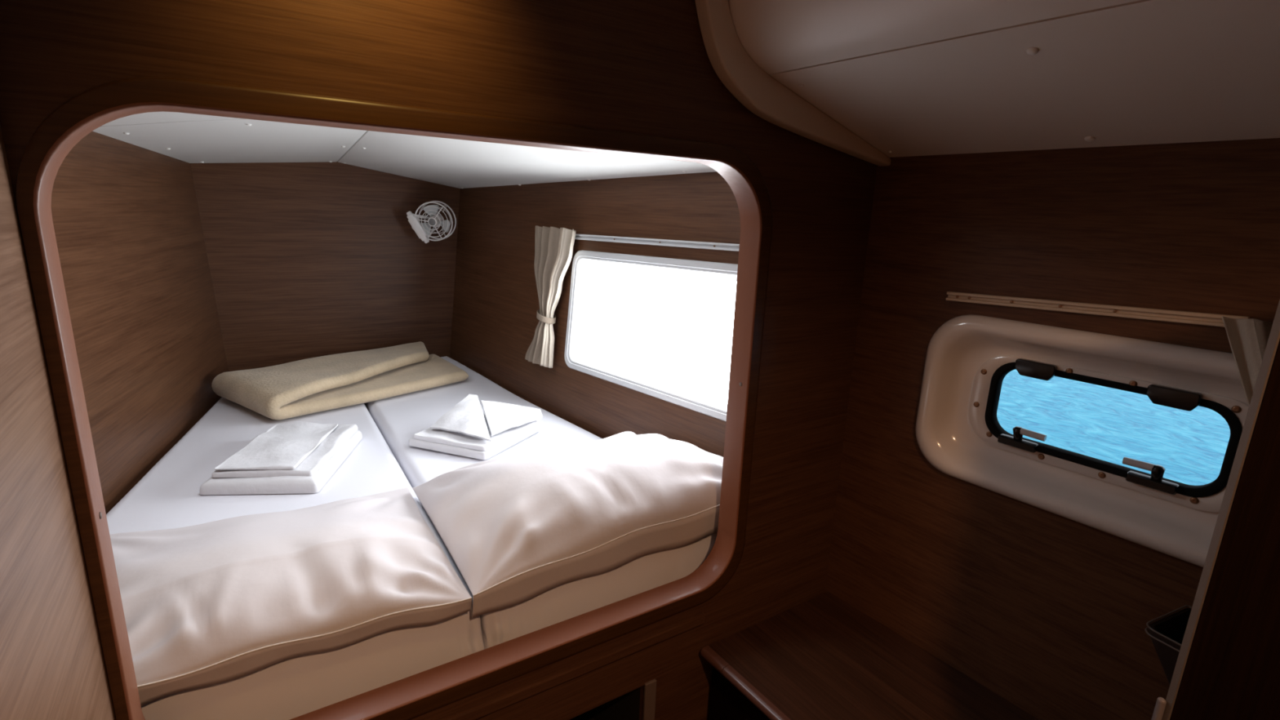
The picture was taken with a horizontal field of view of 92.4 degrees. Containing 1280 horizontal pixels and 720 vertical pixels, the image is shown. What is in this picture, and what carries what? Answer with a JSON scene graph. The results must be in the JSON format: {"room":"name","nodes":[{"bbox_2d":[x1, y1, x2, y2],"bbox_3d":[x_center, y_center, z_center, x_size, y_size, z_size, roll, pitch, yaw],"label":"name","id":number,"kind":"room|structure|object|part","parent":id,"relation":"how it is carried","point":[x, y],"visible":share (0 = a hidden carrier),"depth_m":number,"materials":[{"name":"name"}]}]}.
{"room":"ship interior","nodes":[
{"label":"ship interior","id":0,"kind":"room"},
{"bbox_2d":[0,124,115,719],"bbox_3d":[-0.146,0.549,-0.101,0.030,2.070,2.358,-7,16,-33],"label":"wall","id":1,"kind":"structure","parent":0,"point":[52,664],"depth_m":0.70,"materials":[{"name":"brown wood"}]},
{"bbox_2d":[51,131,228,514],"bbox_3d":[-1.541,-0.071,1.706,0.072,1.420,2.326,-3,14,-19],"label":"wall","id":2,"kind":"structure","parent":0,"point":[126,220],"depth_m":2.00,"materials":[{"name":"brown wood"}]},
{"bbox_2d":[101,111,244,126],"bbox_3d":[-1.082,-0.631,1.325,1.126,0.175,1.369,-7,16,-33],"label":"ceiling","id":3,"kind":"structure","parent":0,"point":[151,117],"depth_m":1.74,"materials":[{"name":"white"}]},
{"bbox_2d":[92,119,366,163],"bbox_3d":[-1.450,-0.797,2.209,0.807,0.148,1.223,-7,16,-33],"label":"ceiling","id":4,"kind":"structure","parent":0,"point":[228,140],"depth_m":2.17,"materials":[{"name":"white"}]},
{"bbox_2d":[190,160,460,371],"bbox_3d":[-1.456,-0.396,3.064,1.234,1.420,0.004,-7,16,-33],"label":"wall","id":5,"kind":"structure","parent":0,"point":[306,260],"depth_m":2.98,"materials":[{"name":"brown wood"}]},
{"bbox_2d":[406,200,456,243],"bbox_3d":[-1.053,-0.700,3.111,0.243,0.211,0.167,1,14,-5],"label":"fan","id":6,"kind":"object","parent":5,"relation":"attached to","point":[423,230],"visible":1,"depth_m":3.06,"materials":[{"name":"white plastic"}]},
{"bbox_3d":[-1.082,-0.665,3.075,0.127,0.131,0.030,-6,16,-30],"label":"yoke arm","id":7,"kind":"part","parent":6,"relation":"part of","materials":[{"name":"white plastic"}]},
{"bbox_3d":[-1.073,-0.658,3.086,0.070,0.066,0.029,5,14,13],"label":"blade","id":8,"kind":"part","parent":6,"relation":"part of","materials":[{"name":"white plastic"}]},
{"bbox_3d":[-1.037,-0.742,3.050,0.075,0.060,0.019,-7,16,-33],"label":"blade","id":9,"kind":"part","parent":6,"relation":"part of","materials":[{"name":"white plastic"}]},
{"bbox_3d":[-1.027,-0.700,3.082,0.064,0.067,0.100,2,14,1],"label":"motor","id":10,"kind":"part","parent":6,"relation":"part of","materials":[{"name":"white plastic"}]},
{"bbox_3d":[-0.979,-0.671,3.075,0.061,0.065,0.041,3,14,1],"label":"blade","id":11,"kind":"part","parent":6,"relation":"part of","materials":[{"name":"white plastic"}]},
{"bbox_2d":[0,0,877,719],"bbox_3d":[-0.244,0.222,1.237,2.120,2.070,0.053,-7,16,-33],"label":"wall","id":12,"kind":"structure","parent":0,"point":[644,67],"depth_m":1.17,"materials":[{"name":"brown wood"}]},
{"bbox_2d":[16,76,772,719],"bbox_3d":[-0.254,0.126,1.202,1.270,1.121,0.068,-7,16,-33],"label":"trim","id":13,"kind":"structure","parent":12,"relation":"attached to","point":[408,698],"depth_m":1.03,"materials":[{"name":"brown wood"}]},
{"bbox_2d":[438,612,705,719],"bbox_3d":[-0.309,0.724,1.288,1.130,0.026,0.016,-7,16,-33],"label":"trim","id":14,"kind":"structure","parent":12,"relation":"attached to","point":[486,707],"depth_m":1.38,"materials":[{"name":"brown wood"}]},
{"bbox_2d":[568,687,640,719],"bbox_3d":[-0.319,0.937,1.630,0.480,0.310,0.420,-7,16,-33],"label":"wall niche","id":15,"kind":"object","parent":12,"relation":"in","point":[626,706],"depth_m":1.67,"materials":[{"name":"black"}]},
{"bbox_2d":[642,678,656,719],"bbox_3d":[0.021,0.961,1.578,0.033,0.315,0.009,-7,16,-33],"label":"trim","id":16,"kind":"structure","parent":12,"relation":"attached to","point":[650,687],"depth_m":1.55,"materials":[{"name":"brown wood"}]},
{"bbox_2d":[694,0,891,166],"bbox_3d":[0.366,-0.657,1.356,0.649,0.392,0.037,-7,16,-33],"label":"trim","id":17,"kind":"structure","parent":12,"relation":"attached to","point":[766,97],"depth_m":1.29,"materials":[{"name":"beige wood"}]},
{"bbox_2d":[337,130,715,188],"bbox_3d":[-0.473,-0.780,2.239,0.942,0.267,2.249,-7,16,-33],"label":"ceiling","id":18,"kind":"structure","parent":0,"point":[452,162],"depth_m":2.30,"materials":[{"name":"white"}]},
{"bbox_2d":[449,171,740,457],"bbox_3d":[-0.273,-0.218,2.526,0.154,1.478,2.265,-9,18,-40],"label":"wall","id":19,"kind":"structure","parent":0,"point":[495,300],"depth_m":2.54,"materials":[{"name":"brown wood"}]},
{"bbox_2d":[564,234,739,421],"bbox_3d":[0.021,-0.156,2.174,0.072,0.560,1.321,-9,18,-40],"label":"window","id":20,"kind":"structure","parent":19,"relation":"in","point":[659,327],"depth_m":2.14,"materials":[{"name":"white glass"}]},
{"bbox_2d":[524,225,576,368],"bbox_3d":[-0.384,-0.258,2.555,0.104,0.584,0.281,-10,18,-41],"label":"curtain","id":21,"kind":"object","parent":20,"relation":"hanging from","point":[553,246],"visible":1,"depth_m":2.54,"materials":[{"name":"beige fabric"}]},
{"bbox_3d":[0.045,-0.409,2.125,0.014,0.043,1.321,-9,18,-40],"label":"curtain rail","id":22,"kind":"part","parent":20,"relation":"part of","materials":[{"name":"white metal"}]},
{"bbox_2d":[728,0,1140,74],"bbox_3d":[0.909,-0.470,0.320,0.137,0.252,2.342,-8,17,-36],"label":"ceiling","id":23,"kind":"structure","parent":0,"point":[779,36],"depth_m":1.04,"materials":[{"name":"beige"}]},
{"bbox_2d":[768,0,1279,157],"bbox_3d":[1.144,-0.317,0.519,0.439,0.142,2.359,-8,17,-36],"label":"ceiling","id":24,"kind":"structure","parent":0,"point":[1142,72],"depth_m":1.02,"materials":[{"name":"beige"}]},
{"bbox_2d":[824,137,1279,719],"bbox_3d":[1.299,0.379,0.840,0.030,2.070,2.400,-8,17,-36],"label":"wall","id":25,"kind":"structure","parent":0,"point":[1048,612],"depth_m":1.37,"materials":[{"name":"brown wood"}]},
{"bbox_2d":[915,291,1249,567],"bbox_3d":[0.949,0.111,1.273,0.087,0.469,0.732,-8,17,-36],"label":"window","id":26,"kind":"structure","parent":25,"relation":"in","point":[959,432],"depth_m":1.29,"materials":[{"name":"beige plastic"}]},
{"bbox_3d":[0.858,0.170,1.392,0.028,0.038,0.022,-7,16,-33],"label":"latch knob","id":27,"kind":"part","parent":26,"relation":"part of","materials":[{"name":"black plastic"}]},
{"bbox_3d":[0.874,0.166,1.365,0.015,0.017,0.050,-9,17,-38],"label":"latch handle","id":28,"kind":"part","parent":26,"relation":"part of","materials":[{"name":"grey metal"}]},
{"bbox_3d":[0.894,-0.109,1.267,0.012,0.042,0.524,-8,17,-36],"label":"curtain rail","id":29,"kind":"part","parent":26,"relation":"part of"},
{"bbox_3d":[0.963,0.136,1.290,0.031,0.224,0.516,-8,17,-36],"label":"portlight frame","id":30,"kind":"part","parent":26,"relation":"part of","materials":[{"name":"beige"}]},
{"bbox_3d":[0.988,0.206,1.216,0.016,0.017,0.050,-7,16,-33],"label":"latch handle","id":31,"kind":"part","parent":26,"relation":"part of","materials":[{"name":"grey"}]},
{"bbox_3d":[1.008,0.223,1.196,0.028,0.038,0.022,-7,16,-33],"label":"latch knob","id":32,"kind":"part","parent":26,"relation":"part of","materials":[{"name":"black plastic"}]},
{"bbox_2d":[1221,315,1272,407],"bbox_3d":[1.069,0.188,1.004,0.078,0.492,0.266,-6,16,-30],"label":"curtain","id":33,"kind":"object","parent":26,"relation":"hanging from","point":[1248,338],"visible":0.33,"depth_m":1.03,"materials":[{"name":"brown fabric"}]},
{"bbox_2d":[1253,318,1272,359],"bbox_3d":[1.068,0.194,0.980,0.035,0.491,0.227,-9,17,-38],"label":"drape","id":34,"kind":"object","parent":33,"relation":"hanging from","point":[1261,329],"depth_m":1.00,"materials":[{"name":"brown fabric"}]},
{"bbox_2d":[1144,604,1191,684],"bbox_3d":[1.010,0.625,1.050,0.152,0.271,0.245,-4,15,-25],"label":"waste bin","id":35,"kind":"object","parent":25,"relation":"attached to","point":[1166,634],"visible":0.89,"depth_m":1.10,"materials":[{"name":"black"}]},
{"bbox_2d":[1151,299,1279,719],"bbox_3d":[0.912,0.581,0.729,0.707,1.660,0.013,2,14,-2],"label":"door","id":36,"kind":"structure","parent":25,"relation":"in","point":[1227,667],"depth_m":0.63,"materials":[{"name":"brown wood"}]},
{"bbox_3d":[0.409,1.492,0.562,2.240,0.030,2.415,-7,16,-33],"label":"floor","id":37,"kind":"structure","parent":0,"visible":0},
{"bbox_2d":[700,591,1039,719],"bbox_3d":[0.934,1.152,1.028,0.607,0.450,1.944,-7,16,-33],"label":"bench","id":38,"kind":"object","parent":37,"relation":"on","point":[821,657],"visible":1,"depth_m":1.54,"materials":[{"name":"brown wood"}]},
{"bbox_3d":[0.727,1.185,0.897,0.020,0.430,1.944,-7,16,-33],"label":"panel","id":39,"kind":"part","parent":38,"relation":"part of","materials":[{"name":"brown wood"}]},
{"bbox_3d":[-1.001,0.454,2.218,1.875,0.020,2.255,-7,16,-33],"label":"floor","id":40,"kind":"structure","parent":0,"visible":0},
{"bbox_2d":[106,397,484,719],"bbox_3d":[-1.316,0.407,1.987,1.002,0.147,2.233,-7,16,-33],"label":"mattress","id":41,"kind":"object","parent":40,"relation":"on","point":[168,496],"visible":0.38,"depth_m":1.60,"materials":[{"name":"white fabric"}]},
{"bbox_2d":[199,422,362,494],"bbox_3d":[-1.134,0.299,1.986,0.325,0.074,0.457,0,14,-8],"label":"linens","id":42,"kind":"object","parent":41,"relation":"on","point":[291,457],"visible":1,"depth_m":1.87,"materials":[{"name":"white fabric"}]},
{"bbox_2d":[110,487,471,706],"bbox_3d":[-0.840,0.445,1.380,0.756,0.132,0.723,-7,16,-33],"label":"pillow","id":43,"kind":"object","parent":41,"relation":"on","point":[227,599],"visible":0.82,"depth_m":1.23,"materials":[{"name":"white fabric"}]},
{"bbox_2d":[211,341,468,419],"bbox_3d":[-1.278,0.072,2.756,0.486,0.126,0.986,14,18,40],"label":"blanket","id":44,"kind":"object","parent":41,"relation":"on","point":[311,385],"visible":1,"depth_m":2.61,"materials":[{"name":"beige fabric"}]},
{"bbox_2d":[364,355,717,648],"bbox_3d":[-0.589,0.309,2.449,0.841,0.176,2.208,-7,16,-33],"label":"mattress","id":45,"kind":"object","parent":40,"relation":"on","point":[398,418],"visible":0.24,"depth_m":1.98,"materials":[{"name":"white fabric"}]},
{"bbox_2d":[408,411,541,459],"bbox_3d":[-0.597,0.262,2.255,0.316,0.045,0.368,8,15,23],"label":"linens","id":46,"kind":"object","parent":45,"relation":"on","point":[438,440],"visible":0.52,"depth_m":2.13,"materials":[{"name":"white fabric"}]},
{"bbox_2d":[430,394,542,441],"bbox_3d":[-0.554,0.197,2.281,0.297,0.069,0.341,8,15,23],"label":"towel","id":47,"kind":"object","parent":46,"relation":"on","point":[466,417],"visible":1,"depth_m":2.24,"materials":[{"name":"white fabric"}]},
{"bbox_2d":[412,431,723,617],"bbox_3d":[-0.159,0.355,1.778,0.865,0.212,0.622,-7,16,-33],"label":"pillow","id":48,"kind":"object","parent":45,"relation":"on","point":[517,527],"visible":0.85,"depth_m":1.55,"materials":[{"name":"white fabric"}]},
{"label":"outside","id":49,"kind":"structure","parent":0,"visible":0},
{"bbox_2d":[996,368,1230,485],"bbox_3d":[28.707,-4.828,30.417,78.250,0.001,100.000,-7,16,-33],"label":"sea","id":50,"kind":"structure","parent":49,"point":[1106,424],"depth_m":4.38,"materials":[{"name":"blue liquid"}]}
]}

